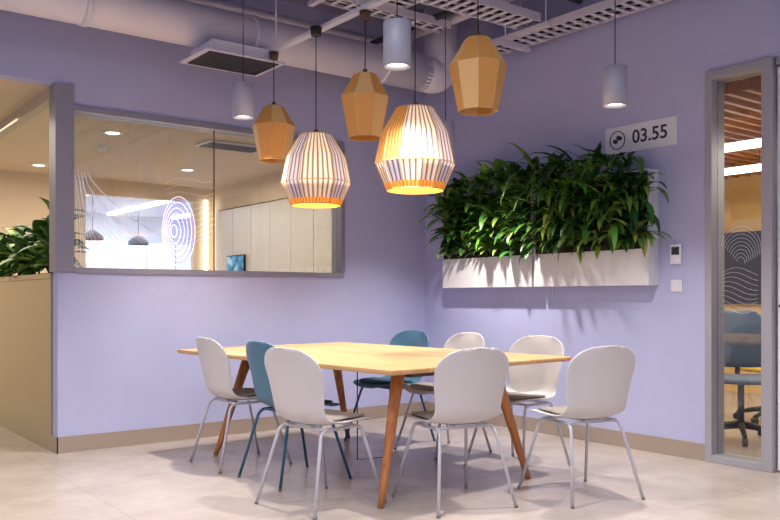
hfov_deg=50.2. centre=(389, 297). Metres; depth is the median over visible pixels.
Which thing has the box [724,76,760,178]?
ceiling
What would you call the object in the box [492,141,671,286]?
wall planter
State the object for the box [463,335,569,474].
dining chair
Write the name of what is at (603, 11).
cable tray
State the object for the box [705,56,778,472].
frame
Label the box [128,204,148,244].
pendant lamp
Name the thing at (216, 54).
air diffuser
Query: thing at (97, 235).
pendant lamp
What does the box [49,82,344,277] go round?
frame
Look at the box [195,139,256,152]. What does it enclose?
grille
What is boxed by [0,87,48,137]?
trim
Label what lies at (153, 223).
wall
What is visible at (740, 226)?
drawing
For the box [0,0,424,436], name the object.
wall
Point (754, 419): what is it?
office chair
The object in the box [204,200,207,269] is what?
wall light
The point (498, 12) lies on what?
cable tray
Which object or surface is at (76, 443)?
baseboard
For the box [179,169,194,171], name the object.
recessed light
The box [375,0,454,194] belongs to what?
pendant lamp
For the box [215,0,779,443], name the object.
wall
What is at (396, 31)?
pendant lamp
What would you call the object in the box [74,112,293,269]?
pane
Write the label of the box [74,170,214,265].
drawing
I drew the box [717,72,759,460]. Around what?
pane
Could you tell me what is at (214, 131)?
joint
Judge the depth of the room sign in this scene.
6.01 m
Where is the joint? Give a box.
[213,131,214,269]
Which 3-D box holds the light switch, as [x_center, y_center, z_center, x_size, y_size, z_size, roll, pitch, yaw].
[1.992,-0.085,5.791,0.015,0.086,0.086,0,0,-37]
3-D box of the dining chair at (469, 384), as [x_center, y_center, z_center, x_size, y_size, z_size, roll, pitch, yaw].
[0.345,0.677,4.487,0.491,0.849,0.542,0,0,-26]
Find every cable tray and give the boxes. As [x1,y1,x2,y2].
[308,0,450,32]
[386,0,425,8]
[412,0,550,35]
[492,0,691,54]
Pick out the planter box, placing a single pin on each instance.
(26, 298)
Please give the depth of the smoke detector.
8.30 m
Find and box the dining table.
[177,342,570,507]
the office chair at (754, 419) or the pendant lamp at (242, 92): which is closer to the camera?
the pendant lamp at (242, 92)
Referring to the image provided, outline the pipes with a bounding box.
[186,0,582,54]
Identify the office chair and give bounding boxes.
[724,310,760,446]
[733,367,760,423]
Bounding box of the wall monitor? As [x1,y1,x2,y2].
[724,231,760,303]
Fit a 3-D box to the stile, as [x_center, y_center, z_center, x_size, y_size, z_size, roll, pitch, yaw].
[2.781,-0.214,4.890,0.120,2.608,0.995,0,0,-37]
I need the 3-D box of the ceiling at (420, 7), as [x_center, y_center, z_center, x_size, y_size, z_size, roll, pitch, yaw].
[-0.574,-2.550,1.033,10.120,0.100,10.120,0,0,-37]
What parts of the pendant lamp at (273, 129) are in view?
lamp shade, frame, cord and canopy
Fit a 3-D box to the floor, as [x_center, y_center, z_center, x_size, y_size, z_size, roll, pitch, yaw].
[-1.249,1.150,6.742,16.000,0.100,20.000,0,0,-37]
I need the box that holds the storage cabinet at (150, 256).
[86,241,190,269]
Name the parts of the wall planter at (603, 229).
panel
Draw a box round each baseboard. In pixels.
[51,401,424,453]
[425,401,704,460]
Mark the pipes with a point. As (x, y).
(454, 17)
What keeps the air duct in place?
hanging from the ceiling at (420, 7)
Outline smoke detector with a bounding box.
[95,145,107,150]
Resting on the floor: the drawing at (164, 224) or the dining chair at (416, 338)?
the dining chair at (416, 338)
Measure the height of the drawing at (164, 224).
0.545 m
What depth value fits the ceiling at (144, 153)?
8.76 m
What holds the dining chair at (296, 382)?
on the floor
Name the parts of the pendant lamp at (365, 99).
lamp shade, frame, cord and canopy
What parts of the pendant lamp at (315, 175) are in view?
lamp shade, frame, cord and canopy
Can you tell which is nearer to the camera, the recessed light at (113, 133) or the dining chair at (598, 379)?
the dining chair at (598, 379)
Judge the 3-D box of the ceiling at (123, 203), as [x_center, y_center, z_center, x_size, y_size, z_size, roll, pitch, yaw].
[-4.632,-1.570,12.793,6.000,0.100,4.280,0,0,-37]
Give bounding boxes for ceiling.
[0,79,292,188]
[86,195,190,218]
[281,0,517,25]
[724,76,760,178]
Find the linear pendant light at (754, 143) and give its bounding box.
[724,138,760,175]
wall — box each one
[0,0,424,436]
[0,171,212,275]
[86,213,190,244]
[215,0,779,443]
[724,174,760,393]
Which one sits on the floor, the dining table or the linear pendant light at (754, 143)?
the dining table
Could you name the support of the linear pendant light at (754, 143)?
hanging from the ceiling at (742, 99)
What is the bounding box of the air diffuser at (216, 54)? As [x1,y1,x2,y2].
[179,38,285,76]
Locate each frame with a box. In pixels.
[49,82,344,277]
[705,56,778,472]
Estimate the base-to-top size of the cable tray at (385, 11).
0.390 m
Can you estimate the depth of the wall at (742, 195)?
9.76 m
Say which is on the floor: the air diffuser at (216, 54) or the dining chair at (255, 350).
the dining chair at (255, 350)
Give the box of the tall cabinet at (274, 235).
[216,198,331,272]
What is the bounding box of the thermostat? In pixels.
[670,244,681,263]
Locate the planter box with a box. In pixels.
[0,197,91,449]
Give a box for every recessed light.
[30,164,46,166]
[102,131,122,135]
[171,214,190,218]
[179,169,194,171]
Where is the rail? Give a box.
[270,0,390,51]
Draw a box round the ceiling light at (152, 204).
[107,200,174,214]
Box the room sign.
[605,115,676,154]
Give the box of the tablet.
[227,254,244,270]
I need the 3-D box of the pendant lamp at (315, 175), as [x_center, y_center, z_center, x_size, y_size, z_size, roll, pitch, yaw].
[-0.479,-1.176,5.400,0.456,1.158,0.456,0,0,-37]
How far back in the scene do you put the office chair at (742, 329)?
6.66 m
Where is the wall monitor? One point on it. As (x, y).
(752, 264)
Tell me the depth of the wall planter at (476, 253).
7.07 m
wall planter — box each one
[417,158,541,287]
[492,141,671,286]
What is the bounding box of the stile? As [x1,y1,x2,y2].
[776,56,779,470]
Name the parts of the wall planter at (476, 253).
panel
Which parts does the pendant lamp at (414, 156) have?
lamp shade, frame, cord and canopy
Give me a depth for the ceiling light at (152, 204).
13.67 m
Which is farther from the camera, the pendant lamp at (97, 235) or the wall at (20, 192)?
the pendant lamp at (97, 235)
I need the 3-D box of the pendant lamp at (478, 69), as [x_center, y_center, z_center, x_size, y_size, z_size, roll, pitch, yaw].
[0.471,-1.376,4.460,0.288,0.757,0.288,0,0,27]
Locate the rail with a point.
(372, 4)
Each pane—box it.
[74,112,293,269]
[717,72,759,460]
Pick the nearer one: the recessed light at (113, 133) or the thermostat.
the thermostat
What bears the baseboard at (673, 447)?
attached to the wall at (552, 94)
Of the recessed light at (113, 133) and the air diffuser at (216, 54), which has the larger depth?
the recessed light at (113, 133)
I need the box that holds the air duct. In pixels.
[0,0,456,93]
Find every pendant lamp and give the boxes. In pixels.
[86,195,103,240]
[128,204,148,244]
[252,51,295,162]
[281,25,350,208]
[341,9,388,140]
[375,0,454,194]
[449,0,506,115]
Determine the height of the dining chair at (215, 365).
0.849 m
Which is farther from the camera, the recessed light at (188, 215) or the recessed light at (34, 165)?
the recessed light at (188, 215)
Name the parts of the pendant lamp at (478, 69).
lamp shade, frame, cord and canopy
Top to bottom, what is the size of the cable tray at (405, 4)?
0.330 m
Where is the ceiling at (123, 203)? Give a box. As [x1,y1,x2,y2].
[86,195,190,218]
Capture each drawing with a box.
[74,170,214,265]
[162,196,194,265]
[721,226,760,312]
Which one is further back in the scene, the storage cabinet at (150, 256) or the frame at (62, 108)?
the storage cabinet at (150, 256)
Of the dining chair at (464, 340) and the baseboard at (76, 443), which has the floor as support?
the dining chair at (464, 340)
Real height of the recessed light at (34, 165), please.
0.008 m
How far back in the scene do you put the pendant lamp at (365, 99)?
5.01 m
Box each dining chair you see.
[189,337,291,473]
[237,341,351,490]
[254,347,386,519]
[344,330,435,440]
[391,347,517,517]
[394,332,491,459]
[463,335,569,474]
[517,345,644,508]
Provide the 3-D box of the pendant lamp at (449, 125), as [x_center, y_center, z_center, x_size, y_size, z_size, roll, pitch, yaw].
[0.433,-1.825,6.520,0.140,1.350,0.140,0,0,-37]
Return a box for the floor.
[0,390,779,519]
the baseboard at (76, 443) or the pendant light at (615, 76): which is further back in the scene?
the baseboard at (76, 443)
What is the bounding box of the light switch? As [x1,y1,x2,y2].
[671,279,681,291]
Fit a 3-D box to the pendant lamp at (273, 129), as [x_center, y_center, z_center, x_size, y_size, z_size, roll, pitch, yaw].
[-0.830,-1.366,5.950,0.288,0.777,0.288,0,0,22]

